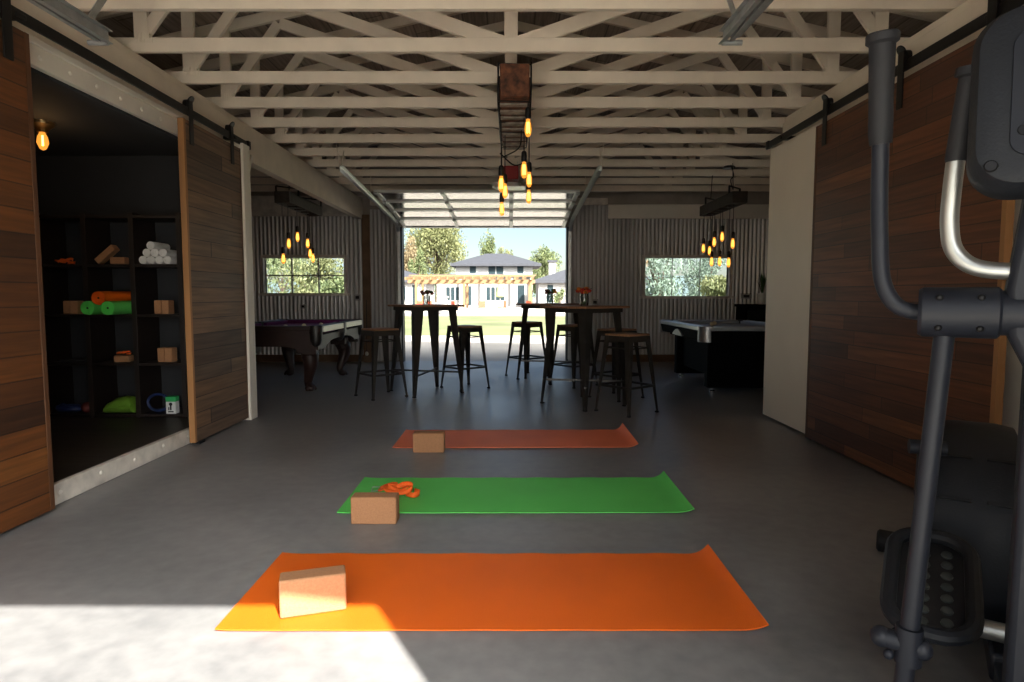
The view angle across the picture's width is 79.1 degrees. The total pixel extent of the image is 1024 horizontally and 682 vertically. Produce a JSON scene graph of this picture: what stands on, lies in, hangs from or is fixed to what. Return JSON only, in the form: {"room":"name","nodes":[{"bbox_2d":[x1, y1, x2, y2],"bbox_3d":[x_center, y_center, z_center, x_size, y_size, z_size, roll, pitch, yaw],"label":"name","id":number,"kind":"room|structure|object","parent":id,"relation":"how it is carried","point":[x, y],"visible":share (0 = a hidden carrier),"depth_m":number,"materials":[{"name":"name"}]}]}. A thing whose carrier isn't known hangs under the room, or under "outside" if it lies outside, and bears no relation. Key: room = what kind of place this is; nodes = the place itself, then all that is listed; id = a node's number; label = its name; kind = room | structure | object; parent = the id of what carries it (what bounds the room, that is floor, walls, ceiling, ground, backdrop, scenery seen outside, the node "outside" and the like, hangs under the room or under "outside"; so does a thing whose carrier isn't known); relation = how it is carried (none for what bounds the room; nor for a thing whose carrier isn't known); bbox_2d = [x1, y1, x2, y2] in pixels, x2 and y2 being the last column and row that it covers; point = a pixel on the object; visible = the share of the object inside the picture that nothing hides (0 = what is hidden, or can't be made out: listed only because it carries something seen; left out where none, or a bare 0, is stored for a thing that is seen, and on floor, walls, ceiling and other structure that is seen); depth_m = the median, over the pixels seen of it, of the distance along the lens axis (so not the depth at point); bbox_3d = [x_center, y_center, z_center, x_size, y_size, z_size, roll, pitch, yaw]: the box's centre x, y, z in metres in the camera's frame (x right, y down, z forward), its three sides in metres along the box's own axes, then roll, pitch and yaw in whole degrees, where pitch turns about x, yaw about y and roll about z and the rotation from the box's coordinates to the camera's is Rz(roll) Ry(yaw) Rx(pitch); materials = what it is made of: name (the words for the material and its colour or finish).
{"room":"exercise studio","nodes":[
{"label":"exercise studio","id":0,"kind":"room"},
{"bbox_2d":[31,78,178,155],"bbox_3d":[-3.500,-1.465,3.321,1.900,0.050,4.000,0,4,0],"label":"ceiling","id":1,"kind":"structure","parent":0,"point":[81,128],"depth_m":4.55,"materials":[{"name":"grey paint"}]},
{"bbox_2d":[34,119,55,149],"bbox_3d":[-3.240,-1.416,4.287,0.160,0.190,0.160,0,4,0],"label":"ceiling lamp","id":2,"kind":"object","parent":1,"relation":"attached to","point":[42,127],"visible":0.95,"depth_m":4.26,"materials":[{"name":"glass"}]},
{"bbox_2d":[31,67,182,406],"bbox_3d":[-3.475,-0.448,2.589,2.050,2.750,5.810,0,4,0],"label":"wall","id":3,"kind":"structure","parent":0,"point":[66,185],"depth_m":5.35,"materials":[{"name":"grey paint"}]},
{"bbox_2d":[0,18,203,135],"bbox_3d":[-2.436,-1.476,3.200,0.048,0.140,3.400,0,4,0],"label":"trim","id":4,"kind":"structure","parent":3,"relation":"attached to","point":[45,58],"depth_m":3.63,"materials":[{"name":"beige wood"}]},
{"bbox_2d":[54,427,189,504],"bbox_3d":[-2.438,0.814,3.394,0.045,0.115,3.250,0,4,0],"label":"trim","id":5,"kind":"structure","parent":3,"relation":"attached to","point":[67,488],"depth_m":3.81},
{"bbox_2d":[0,0,250,533],"bbox_3d":[-2.386,-0.371,2.760,0.123,2.572,5.860,0,4,0],"label":"door","id":6,"kind":"structure","parent":3,"relation":"in","point":[26,460],"depth_m":2.99,"materials":[{"name":"brown wood"}]},
{"bbox_2d":[177,96,248,443],"bbox_3d":[-2.365,-0.538,5.006,0.080,2.572,0.955,0,4,0],"label":"door","id":7,"kind":"structure","parent":6,"relation":"hanging from","point":[209,165],"depth_m":4.91,"materials":[{"name":"brown wood"}]},
{"bbox_2d":[11,0,361,218],"bbox_3d":[-2.515,-1.789,4.911,0.130,0.342,10.640,0,4,0],"label":"beam","id":8,"kind":"structure","parent":3,"relation":"on","point":[271,159],"depth_m":5.04,"materials":[{"name":"beige wood"}]},
{"bbox_2d":[234,143,257,419],"bbox_3d":[-2.400,-0.521,5.666,0.140,2.440,0.379,0,4,0],"label":"trim","id":9,"kind":"structure","parent":3,"relation":"attached to","point":[246,158],"depth_m":5.52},
{"bbox_2d":[50,417,188,481],"bbox_3d":[-3.445,0.811,3.490,1.950,0.104,4.000,0,4,0],"label":"floor","id":10,"kind":"structure","parent":0,"point":[79,444],"depth_m":4.43,"materials":[{"name":"brown wood"}]},
{"bbox_2d":[39,213,188,417],"bbox_3d":[-3.280,-0.213,5.239,1.200,1.680,0.320,0,4,0],"label":"cube shelf","id":11,"kind":"object","parent":10,"relation":"on","point":[94,229],"visible":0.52,"depth_m":5.15,"materials":[{"name":"black laminate"}]},
{"bbox_2d":[55,403,80,411],"bbox_3d":[-3.708,0.553,5.215,0.218,0.090,0.155,0,4,0],"label":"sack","id":12,"kind":"object","parent":11,"relation":"on","point":[63,407],"visible":0.97,"depth_m":5.16,"materials":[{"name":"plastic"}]},
{"bbox_2d":[80,301,102,314],"bbox_3d":[-3.345,-0.278,5.133,0.110,0.110,0.481,0,4,0],"label":"yoga mat","id":13,"kind":"object","parent":11,"relation":"on","point":[87,307],"visible":0.41,"depth_m":4.90,"materials":[{"name":"green plastic"}]},
{"bbox_2d":[91,291,130,304],"bbox_3d":[-3.268,-0.358,5.147,0.110,0.110,0.481,0,4,0],"label":"yoga mat","id":14,"kind":"object","parent":13,"relation":"on","point":[98,297],"visible":0.66,"depth_m":4.98,"materials":[{"name":"orange plastic"}]},
{"bbox_2d":[94,245,119,263],"bbox_3d":[-3.348,-0.717,5.141,0.175,0.158,0.075,0,4,0],"label":"block","id":15,"kind":"object","parent":11,"relation":"on","point":[110,251],"visible":0.92,"depth_m":5.11,"materials":[{"name":"wood"}]},
{"bbox_2d":[101,301,131,314],"bbox_3d":[-3.185,-0.278,5.133,0.110,0.110,0.481,0,4,0],"label":"yoga mat","id":16,"kind":"object","parent":11,"relation":"on","point":[107,307],"visible":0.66,"depth_m":4.93,"materials":[{"name":"green plastic"}]},
{"bbox_2d":[103,396,135,412],"bbox_3d":[-3.253,0.530,5.186,0.253,0.139,0.184,0,4,0],"label":"bag","id":17,"kind":"object","parent":11,"relation":"on","point":[125,404],"visible":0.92,"depth_m":5.13,"materials":[{"name":"fabric"}]},
{"bbox_2d":[161,300,173,313],"bbox_3d":[-2.862,-0.282,5.173,0.060,0.115,0.090,0,4,0],"label":"block","id":18,"kind":"object","parent":11,"relation":"on","point":[167,305],"visible":0.99,"depth_m":5.13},
{"bbox_2d":[165,347,176,361],"bbox_3d":[-2.852,0.114,5.203,0.060,0.120,0.090,0,4,0],"label":"block","id":19,"kind":"object","parent":11,"relation":"on","point":[170,352],"visible":1,"depth_m":5.16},
{"bbox_2d":[165,396,179,413],"bbox_3d":[-2.823,0.531,5.173,0.082,0.142,0.063,0,4,0],"label":"product box","id":20,"kind":"object","parent":11,"relation":"on","point":[172,402],"visible":1,"depth_m":5.15,"materials":[{"name":"cardboard"}]},
{"bbox_2d":[0,361,992,681],"bbox_3d":[0.000,0.791,5.148,9.900,0.100,10.850,0,4,0],"label":"floor","id":21,"kind":"structure","parent":0,"point":[131,577],"depth_m":2.88,"materials":[{"name":"concrete"}]},
{"bbox_2d":[255,319,362,390],"bbox_3d":[-2.720,0.149,7.933,1.220,0.786,2.048,0,4,0],"label":"table","id":22,"kind":"object","parent":21,"relation":"on","point":[306,340],"visible":0.84,"depth_m":7.22,"materials":[{"name":"brown wood"}]},
{"bbox_2d":[288,320,345,322],"bbox_3d":[-2.720,-0.272,8.774,0.880,0.044,0.040,0,4,0],"label":"cushion","id":23,"kind":"object","parent":22,"relation":"on","point":[289,321],"depth_m":8.76,"materials":[{"name":"purple fabric"}]},
{"bbox_2d":[351,492,398,523],"bbox_3d":[-0.672,0.827,3.070,0.224,0.136,0.085,0,4,0],"label":"block","id":24,"kind":"object","parent":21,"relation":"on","point":[366,507],"visible":1,"depth_m":3.03,"materials":[{"name":"beige cardboard"}]},
{"bbox_2d":[354,327,407,400],"bbox_3d":[-1.440,0.237,6.846,0.436,0.755,0.436,-4,6,-40],"label":"bar stool","id":25,"kind":"object","parent":21,"relation":"on","point":[384,332],"visible":1,"depth_m":6.79,"materials":[{"name":"grey metal"}]},
{"bbox_2d":[388,304,463,397],"bbox_3d":[-0.980,0.086,7.146,0.650,1.010,0.650,-3,5,-35],"label":"bar table","id":26,"kind":"object","parent":21,"relation":"on","point":[417,310],"visible":0.94,"depth_m":7.05,"materials":[{"name":"grey metal"}]},
{"bbox_2d":[413,431,444,452],"bbox_3d":[-0.588,0.723,4.451,0.222,0.140,0.090,0,4,0],"label":"block","id":27,"kind":"object","parent":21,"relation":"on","point":[423,441],"visible":1,"depth_m":4.41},
{"bbox_2d":[440,325,489,391],"bbox_3d":[-0.555,0.191,7.465,0.436,0.755,0.436,-4,6,-40],"label":"bar stool","id":28,"kind":"object","parent":21,"relation":"on","point":[464,331],"visible":0.88,"depth_m":7.43,"materials":[{"name":"grey metal"}]},
{"bbox_2d":[215,544,768,630],"bbox_3d":[-0.064,0.919,2.364,1.843,0.047,0.610,0,4,0],"label":"yoga mat","id":29,"kind":"object","parent":21,"relation":"on","point":[696,591],"visible":0.91,"depth_m":2.30,"materials":[{"name":"orange plastic"}]},
{"bbox_2d":[279,565,346,617],"bbox_3d":[-0.698,0.883,2.189,0.222,0.134,0.080,-1,4,-17],"label":"block","id":30,"kind":"object","parent":29,"relation":"on","point":[316,590],"visible":1,"depth_m":2.15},
{"bbox_2d":[337,471,693,512],"bbox_3d":[0.024,0.837,3.474,1.834,0.047,0.615,0,4,0],"label":"yoga mat","id":31,"kind":"object","parent":21,"relation":"on","point":[658,494],"visible":0.87,"depth_m":3.44,"materials":[{"name":"green plastic"}]},
{"bbox_2d":[371,481,419,497],"bbox_3d":[-0.643,0.816,3.426,0.282,0.071,0.116,1,4,14],"label":"strap","id":32,"kind":"object","parent":31,"relation":"on","point":[401,488],"visible":0.98,"depth_m":3.41,"materials":[{"name":"fabric"}]},
{"bbox_2d":[392,423,638,447],"bbox_3d":[0.032,0.729,4.822,1.806,0.063,0.610,0,4,0],"label":"yoga mat","id":33,"kind":"object","parent":21,"relation":"on","point":[620,437],"visible":0.88,"depth_m":4.78,"materials":[{"name":"red plastic"}]},
{"bbox_2d":[505,321,547,378],"bbox_3d":[0.220,0.108,8.582,0.436,0.755,0.436,-4,6,-40],"label":"bar stool","id":34,"kind":"object","parent":21,"relation":"on","point":[530,324],"visible":0.89,"depth_m":8.52,"materials":[{"name":"grey metal"}]},
{"bbox_2d":[516,303,582,383],"bbox_3d":[0.520,0.010,8.183,0.650,1.010,0.650,-4,6,-41],"label":"bar table","id":35,"kind":"object","parent":21,"relation":"on","point":[526,306],"visible":0.69,"depth_m":8.08,"materials":[{"name":"grey metal"}]},
{"bbox_2d":[549,324,597,388],"bbox_3d":[0.780,0.174,7.694,0.436,0.755,0.436,-4,6,-40],"label":"bar stool","id":36,"kind":"object","parent":21,"relation":"on","point":[573,328],"visible":0.81,"depth_m":7.56,"materials":[{"name":"grey metal"}]},
{"bbox_2d":[540,305,629,411],"bbox_3d":[0.750,0.145,6.358,0.650,1.010,0.650,-4,6,-40],"label":"bar table","id":37,"kind":"object","parent":21,"relation":"on","point":[584,312],"visible":0.84,"depth_m":6.11,"materials":[{"name":"grey metal"}]},
{"bbox_2d":[575,287,592,305],"bbox_3d":[0.750,-0.459,6.348,0.227,0.193,0.207,0,4,0],"label":"flower vase","id":38,"kind":"object","parent":37,"relation":"on","point":[585,290],"visible":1,"depth_m":6.33,"materials":[{"name":"clear glass"}]},
{"bbox_2d":[588,328,644,401],"bbox_3d":[1.150,0.243,6.756,0.436,0.755,0.436,-4,6,-41],"label":"bar stool","id":39,"kind":"object","parent":21,"relation":"on","point":[616,372],"visible":0.73,"depth_m":6.73,"materials":[{"name":"grey metal"}]},
{"bbox_2d":[594,332,658,417],"bbox_3d":[1.110,0.304,5.939,0.436,0.755,0.436,-3,5,-39],"label":"bar stool","id":40,"kind":"object","parent":21,"relation":"on","point":[627,339],"visible":1,"depth_m":5.88,"materials":[{"name":"grey metal"}]},
{"bbox_2d":[660,320,764,392],"bbox_3d":[2.700,0.157,7.783,1.249,0.776,1.969,0,4,0],"label":"table","id":41,"kind":"object","parent":21,"relation":"on","point":[729,353],"visible":0.77,"depth_m":7.08,"materials":[{"name":"black wood"}]},
{"bbox_2d":[677,321,738,323],"bbox_3d":[2.700,-0.260,8.597,0.920,0.037,0.035,0,4,0],"label":"cushion","id":42,"kind":"object","parent":41,"relation":"on","point":[690,322],"depth_m":8.58,"materials":[{"name":"grey fabric"}]},
{"bbox_2d":[740,321,764,326],"bbox_3d":[3.183,-0.198,7.757,0.035,0.037,1.620,0,4,0],"label":"cushion","id":43,"kind":"object","parent":41,"relation":"on","point":[762,324],"depth_m":8.09,"materials":[{"name":"grey fabric"}]},
{"bbox_2d":[734,304,765,321],"bbox_3d":[4.010,-0.113,10.106,0.600,0.970,0.466,0,4,0],"label":"base cabinet","id":44,"kind":"object","parent":21,"relation":"on","point":[754,312],"visible":0.3,"depth_m":9.88,"materials":[{"name":"black laminate"}]},
{"bbox_2d":[757,274,766,303],"bbox_3d":[4.082,-0.861,10.068,0.167,0.528,0.179,-2,5,-25],"label":"potted plant","id":45,"kind":"object","parent":44,"relation":"on","point":[761,297],"visible":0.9,"depth_m":10.03,"materials":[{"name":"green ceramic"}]},
{"bbox_2d":[865,5,1023,681],"bbox_3d":[1.469,0.158,1.788,0.756,1.660,1.742,3,5,34],"label":"elliptical trainer","id":46,"kind":"object","parent":21,"relation":"on","point":[954,576],"visible":1,"depth_m":1.28,"materials":[{"name":"black plastic"}]},
{"bbox_2d":[250,109,769,183],"bbox_3d":[0.000,-2.883,8.910,9.778,1.242,0.041,0,4,0],"label":"roof truss","id":47,"kind":"object","parent":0,"point":[342,179],"visible":0.37,"depth_m":8.93,"materials":[{"name":"beige wood"}]},
{"bbox_2d":[252,205,768,360],"bbox_3d":[0.000,-0.968,10.347,9.800,2.600,0.038,0,4,0],"label":"wall","id":48,"kind":"structure","parent":0,"point":[606,254],"depth_m":10.32,"materials":[{"name":"metal"}]},
{"bbox_2d":[251,196,362,215],"bbox_3d":[-3.680,-2.230,10.253,2.440,0.330,0.060,0,4,0],"label":"trim","id":49,"kind":"structure","parent":48,"relation":"attached to","point":[260,205],"depth_m":10.23,"materials":[{"name":"wood"}]},
{"bbox_2d":[256,354,363,361],"bbox_3d":[-3.680,0.288,10.447,2.440,0.120,0.045,0,4,0],"label":"baseboard","id":50,"kind":"structure","parent":48,"relation":"attached to","point":[259,358],"depth_m":10.43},
{"bbox_2d":[361,214,371,361],"bbox_3d":[-2.395,-0.867,10.329,0.130,2.440,0.110,0,4,0],"label":"trim","id":51,"kind":"structure","parent":48,"relation":"attached to","point":[365,221],"depth_m":10.27,"materials":[{"name":"wood"}]},
{"bbox_2d":[370,198,607,205],"bbox_3d":[-0.365,-2.305,10.258,3.930,0.120,0.060,0,4,0],"label":"trim","id":52,"kind":"structure","parent":48,"relation":"attached to","point":[589,201],"depth_m":10.23,"materials":[{"name":"wood"}]},
{"bbox_2d":[606,354,673,361],"bbox_3d":[3.250,0.288,10.447,3.300,0.120,0.045,0,4,0],"label":"baseboard","id":53,"kind":"structure","parent":48,"relation":"attached to","point":[643,358],"depth_m":10.43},
{"bbox_2d":[608,204,768,218],"bbox_3d":[3.250,-2.140,10.255,3.300,0.230,0.070,0,4,0],"label":"trim","id":54,"kind":"structure","parent":48,"relation":"attached to","point":[615,211],"depth_m":10.22,"materials":[{"name":"grey wood"}]},
{"bbox_2d":[251,128,769,360],"bbox_3d":[0.000,-1.639,10.372,9.900,3.975,0.070,0,4,0],"label":"wall","id":55,"kind":"structure","parent":0,"point":[613,197],"depth_m":10.27,"materials":[{"name":"grey metal"}]},
{"bbox_2d":[258,255,349,295],"bbox_3d":[-3.445,-1.095,10.352,1.498,0.677,0.190,0,4,0],"label":"window","id":56,"kind":"structure","parent":55,"relation":"in","point":[263,274],"depth_m":10.28,"materials":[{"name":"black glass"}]},
{"bbox_2d":[400,227,404,361],"bbox_3d":[-1.817,-0.772,10.401,0.035,2.240,0.180,0,4,0],"label":"trim","id":57,"kind":"structure","parent":55,"relation":"attached to","point":[401,228],"depth_m":10.36,"materials":[{"name":"metal"}]},
{"bbox_2d":[565,227,568,360],"bbox_3d":[0.938,-0.772,10.401,0.035,2.240,0.180,0,4,0],"label":"trim","id":58,"kind":"structure","parent":55,"relation":"attached to","point":[567,228],"depth_m":10.31,"materials":[{"name":"metal"}]},
{"bbox_2d":[640,255,734,298],"bbox_3d":[2.931,-1.071,10.354,1.558,0.727,0.190,0,4,0],"label":"window","id":59,"kind":"structure","parent":55,"relation":"in","point":[730,269],"depth_m":10.29,"materials":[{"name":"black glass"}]},
{"bbox_2d":[155,12,865,108],"bbox_3d":[0.000,-2.612,5.260,9.778,1.242,0.041,0,4,0],"label":"roof truss","id":60,"kind":"object","parent":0,"point":[483,98],"visible":0.46,"depth_m":5.28,"materials":[{"name":"beige wood"}]},
{"bbox_2d":[497,61,531,215],"bbox_3d":[0.042,-1.517,4.921,0.302,0.892,1.484,0,4,0],"label":"chandelier","id":61,"kind":"object","parent":60,"relation":"hanging from","point":[514,82],"visible":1,"depth_m":4.50,"materials":[{"name":"black metal"}]},
{"bbox_2d":[251,111,769,191],"bbox_3d":[0.000,-2.928,9.518,9.778,1.242,0.041,0,4,0],"label":"roof truss","id":62,"kind":"object","parent":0,"point":[667,187],"visible":0.37,"depth_m":9.54,"materials":[{"name":"beige wood"}]},
{"bbox_2d":[112,12,909,53],"bbox_3d":[0.000,-2.522,4.043,9.778,1.242,0.041,0,4,0],"label":"roof truss","id":63,"kind":"object","parent":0,"point":[472,39],"visible":0.64,"depth_m":4.07,"materials":[{"name":"beige wood"}]},
{"bbox_2d":[163,12,858,127],"bbox_3d":[0.000,-2.657,5.868,9.778,1.242,0.041,0,4,0],"label":"roof truss","id":64,"kind":"object","parent":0,"point":[485,118],"visible":0.33,"depth_m":5.89,"materials":[{"name":"beige wood"}]},
{"bbox_2d":[196,21,825,142],"bbox_3d":[0.000,-2.703,6.476,9.778,1.242,0.041,0,4,0],"label":"roof truss","id":65,"kind":"object","parent":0,"point":[487,135],"visible":0.2,"depth_m":6.50,"materials":[{"name":"beige wood"}]},
{"bbox_2d":[224,54,797,155],"bbox_3d":[0.000,-2.748,7.085,9.778,1.242,0.041,0,4,0],"label":"roof truss","id":66,"kind":"object","parent":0,"point":[490,149],"visible":0.44,"depth_m":7.11,"materials":[{"name":"beige wood"}]},
{"bbox_2d":[98,12,931,177],"bbox_3d":[0.000,-2.681,4.865,10.300,1.193,11.300,0,4,0],"label":"ceiling","id":67,"kind":"structure","parent":0,"point":[908,26],"depth_m":6.19,"materials":[{"name":"beige wood"}]},
{"bbox_2d":[65,0,966,11],"bbox_3d":[0.000,-2.477,3.435,9.778,1.242,0.041,0,4,0],"label":"roof truss","id":68,"kind":"object","parent":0,"point":[83,5],"visible":0.93,"depth_m":3.46,"materials":[{"name":"beige wood"}]},
{"bbox_2d":[250,85,781,175],"bbox_3d":[0.000,-2.838,8.301,9.778,1.242,0.041,0,4,0],"label":"roof truss","id":69,"kind":"object","parent":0,"point":[330,171],"visible":0.27,"depth_m":8.33,"materials":[{"name":"beige wood"}]},
{"bbox_2d":[336,144,401,348],"bbox_3d":[-1.855,-0.910,8.525,0.055,2.693,3.543,0,4,0],"label":"door track","id":70,"kind":"object","parent":69,"relation":"attached to","point":[343,169],"visible":0.96,"depth_m":8.80,"materials":[{"name":"metal"}]},
{"bbox_2d":[373,190,579,227],"bbox_3d":[-0.440,-1.902,9.076,2.660,0.253,2.271,0,4,0],"label":"door","id":71,"kind":"structure","parent":70,"relation":"attached to","point":[411,208],"depth_m":8.96,"materials":[{"name":"white metal"}]},
{"bbox_2d":[568,144,603,358],"bbox_3d":[0.976,-0.910,8.525,0.055,2.693,3.543,0,4,0],"label":"door track","id":72,"kind":"object","parent":69,"relation":"attached to","point":[598,170],"visible":1,"depth_m":9.74,"materials":[{"name":"metal"}]},
{"bbox_2d":[84,12,948,84],"bbox_3d":[0.000,-2.567,4.651,9.778,1.242,0.041,0,4,0],"label":"roof truss","id":73,"kind":"object","parent":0,"point":[478,72],"visible":0.52,"depth_m":4.67,"materials":[{"name":"beige wood"}]},
{"bbox_2d":[253,66,782,166],"bbox_3d":[0.000,-2.793,7.693,9.778,1.242,0.041,0,4,0],"label":"roof truss","id":74,"kind":"object","parent":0,"point":[316,161],"visible":0.41,"depth_m":7.71,"materials":[{"name":"beige wood"}]},
{"bbox_2d":[274,185,321,263],"bbox_3d":[-2.700,-1.580,7.955,0.224,1.227,1.280,0,4,0],"label":"chandelier","id":75,"kind":"object","parent":74,"relation":"hanging from","point":[288,199],"visible":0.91,"depth_m":7.72,"materials":[{"name":"black metal"}]},
{"bbox_2d":[492,162,525,189],"bbox_3d":[-0.031,-2.123,8.812,0.422,0.320,2.710,0,4,0],"label":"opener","id":76,"kind":"object","parent":74,"relation":"hanging from","point":[511,171],"visible":0.77,"depth_m":7.48,"materials":[{"name":"red plastic"}]},
{"bbox_2d":[497,185,525,189],"bbox_3d":[0.005,-1.881,7.612,0.350,0.015,0.280,0,4,0],"label":"garage door opener","id":77,"kind":"object","parent":76,"relation":"on","point":[510,187],"depth_m":7.55,"materials":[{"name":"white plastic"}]},
{"bbox_2d":[700,163,747,266],"bbox_3d":[2.700,-1.565,7.956,0.224,1.257,1.280,0,4,0],"label":"chandelier","id":78,"kind":"object","parent":74,"relation":"hanging from","point":[733,199],"visible":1,"depth_m":7.84,"materials":[{"name":"black metal"}]},
{"bbox_2d":[763,120,827,439],"bbox_3d":[2.350,-0.475,5.184,0.060,2.420,0.970,0,4,0],"label":"wall","id":79,"kind":"structure","parent":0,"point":[792,162],"depth_m":5.20,"materials":[{"name":"white paint"}]},
{"bbox_2d":[1002,199,1021,434],"bbox_3d":[2.500,-0.264,2.673,0.100,2.370,5.950,0,4,0],"label":"wall","id":80,"kind":"structure","parent":0,"point":[1013,367],"depth_m":3.03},
{"bbox_2d":[766,0,1023,488],"bbox_3d":[2.354,-0.371,2.760,0.188,2.572,5.860,0,4,0],"label":"door","id":81,"kind":"structure","parent":80,"relation":"in","point":[868,365],"depth_m":3.69,"materials":[{"name":"brown wood"}]},
{"bbox_2d":[782,0,1022,143],"bbox_3d":[2.515,-1.618,2.602,0.130,0.342,6.010,0,4,0],"label":"trim","id":82,"kind":"structure","parent":80,"relation":"on","point":[969,10],"depth_m":3.75,"materials":[{"name":"beige wood"}]},
{"bbox_3d":[0.000,-0.841,-0.383,9.900,3.975,0.060,0,4,0],"label":"wall","id":83,"kind":"structure","parent":0,"visible":0},
{"bbox_2d":[26,0,112,45],"bbox_3d":[-1.889,-0.365,1.409,0.101,2.660,3.444,0,4,0],"label":"door track","id":84,"kind":"object","parent":83,"relation":"attached to","point":[86,24],"visible":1,"depth_m":2.69,"materials":[{"name":"metal"}]},
{"bbox_2d":[718,0,773,45],"bbox_3d":[1.010,-0.365,1.409,0.101,2.660,3.444,0,4,0],"label":"door track","id":85,"kind":"object","parent":83,"relation":"attached to","point":[745,15],"visible":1,"depth_m":2.68,"materials":[{"name":"metal"}]},
{"label":"outside","id":86,"kind":"structure","parent":0,"visible":0},
{"bbox_3d":[0.000,-2.378,49.961,600.000,0.190,700.000,0,4,0],"label":"ground","id":87,"kind":"structure","parent":86,"visible":0},
{"bbox_2d":[405,316,564,335],"bbox_3d":[0.000,-0.707,25.618,140.000,0.080,16.800,0,4,0],"label":"lawn","id":88,"kind":"structure","parent":87,"relation":"on","point":[491,325],"depth_m":24.24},
{"bbox_2d":[275,258,343,292],"bbox_3d":[-10.411,-3.085,32.813,3.420,3.559,3.395,0,4,0],"label":"tree","id":89,"kind":"object","parent":88,"relation":"on","point":[326,266],"visible":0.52,"depth_m":32.31,"materials":[{"name":"green plant"}]},
{"bbox_2d":[314,273,343,292],"bbox_3d":[-8.413,-2.214,29.825,2.218,2.264,1.876,0,4,0],"label":"tree","id":90,"kind":"object","parent":88,"relation":"on","point":[337,286],"visible":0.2,"depth_m":29.32,"materials":[{"name":"green plant"}]},
{"bbox_2d":[645,258,690,295],"bbox_3d":[7.374,-3.717,32.762,3.837,4.826,4.197,0,4,4],"label":"tree","id":91,"kind":"object","parent":88,"relation":"on","point":[659,280],"visible":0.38,"depth_m":32.33,"materials":[{"name":"green plant"}]},
{"bbox_2d":[696,274,725,295],"bbox_3d":[9.294,-1.934,27.037,2.928,2.117,2.865,2,5,21],"label":"tree","id":92,"kind":"object","parent":88,"relation":"on","point":[716,286],"visible":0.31,"depth_m":26.44,"materials":[{"name":"green plant"}]},
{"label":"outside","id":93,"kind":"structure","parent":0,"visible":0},
{"bbox_2d":[405,336,564,360],"bbox_3d":[0.000,0.152,13.899,120.000,0.100,6.700,0,4,0],"label":"apron","id":94,"kind":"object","parent":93,"point":[496,347],"visible":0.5,"depth_m":13.13,"materials":[{"name":"grey concrete"}]},
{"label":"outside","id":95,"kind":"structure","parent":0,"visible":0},
{"bbox_2d":[267,264,705,296],"bbox_3d":[0.000,-35.910,373.366,520.000,22.613,90.000,0,4,0],"label":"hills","id":96,"kind":"structure","parent":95,"point":[682,279],"depth_m":341.54,"materials":[{"name":"plant"}]},
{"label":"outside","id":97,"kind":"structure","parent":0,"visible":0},
{"bbox_2d":[405,300,564,315],"bbox_3d":[0.000,-4.905,81.861,140.000,0.130,96.000,0,4,0],"label":"patio","id":98,"kind":"structure","parent":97,"point":[533,301],"depth_m":35.07,"materials":[{"name":"concrete"}]},
{"bbox_2d":[266,258,315,292],"bbox_3d":[-13.219,-3.971,36.733,3.988,4.745,4.140,-3,5,-32],"label":"tree","id":99,"kind":"object","parent":98,"relation":"on","point":[275,262],"visible":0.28,"depth_m":36.35,"materials":[{"name":"green plant"}]},
{"bbox_2d":[332,270,433,303],"bbox_3d":[-12.350,-5.045,56.782,10.900,3.900,7.000,0,4,0],"label":"house","id":100,"kind":"structure","parent":98,"relation":"on","point":[409,287],"depth_m":53.84,"materials":[{"name":"paint"}]},
{"bbox_2d":[404,235,416,270],"bbox_3d":[-13.874,-9.687,83.672,3.389,9.198,3.405,0,4,0],"label":"tree","id":101,"kind":"object","parent":98,"relation":"on","point":[410,251],"visible":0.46,"depth_m":82.62,"materials":[{"name":"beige plant"}]},
{"bbox_2d":[407,246,428,274],"bbox_3d":[-11.972,-8.499,79.779,2.801,7.406,2.706,0,4,0],"label":"tree","id":102,"kind":"object","parent":98,"relation":"on","point":[419,264],"visible":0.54,"depth_m":79.42,"materials":[{"name":"green plant"}]},
{"bbox_2d":[404,228,467,301],"bbox_3d":[-10.942,-13.083,90.790,10.038,14.918,9.750,0,4,0],"label":"tree","id":103,"kind":"object","parent":98,"relation":"on","point":[436,243],"visible":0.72,"depth_m":88.93,"materials":[{"name":"green plant"}]},
{"bbox_2d":[405,275,535,307],"bbox_3d":[-2.798,-3.543,45.462,9.195,2.580,4.615,0,4,0],"label":"pergola","id":104,"kind":"object","parent":98,"relation":"on","point":[415,278],"visible":0.91,"depth_m":43.87,"materials":[{"name":"wood"}]},
{"bbox_2d":[405,308,558,312],"bbox_3d":[-2.400,-1.826,37.317,13.200,0.320,0.300,0,4,0],"label":"path","id":105,"kind":"structure","parent":98,"relation":"on","point":[460,310],"depth_m":37.17,"materials":[{"name":"concrete"}]},
{"bbox_2d":[478,228,495,254],"bbox_3d":[-3.352,-10.971,89.689,2.769,10.868,3.447,0,4,0],"label":"tree","id":106,"kind":"object","parent":98,"relation":"on","point":[486,248],"visible":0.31,"depth_m":88.77,"materials":[{"name":"green plant"}]},
{"bbox_2d":[433,254,541,305],"bbox_3d":[-2.275,-6.647,66.541,10.850,5.650,11.300,0,4,0],"label":"house","id":107,"kind":"structure","parent":98,"relation":"on","point":[485,264],"depth_m":61.87,"materials":[{"name":"paint"}]},
{"bbox_2d":[529,244,561,297],"bbox_3d":[4.659,-9.552,87.689,5.368,8.334,5.635,0,4,0],"label":"tree","id":108,"kind":"object","parent":98,"relation":"on","point":[545,255],"visible":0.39,"depth_m":86.69,"materials":[{"name":"green plant"}]},
{"bbox_2d":[533,260,647,302],"bbox_3d":[7.050,-5.255,56.767,10.300,4.320,7.000,0,4,0],"label":"house","id":109,"kind":"structure","parent":98,"relation":"on","point":[553,280],"depth_m":53.83,"materials":[{"name":"paint"}]},
{"bbox_2d":[676,258,726,295],"bbox_3d":[12.211,-4.165,38.755,3.654,4.833,3.543,0,4,0],"label":"tree","id":110,"kind":"object","parent":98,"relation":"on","point":[708,270],"visible":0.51,"depth_m":38.55,"materials":[{"name":"green plant"}]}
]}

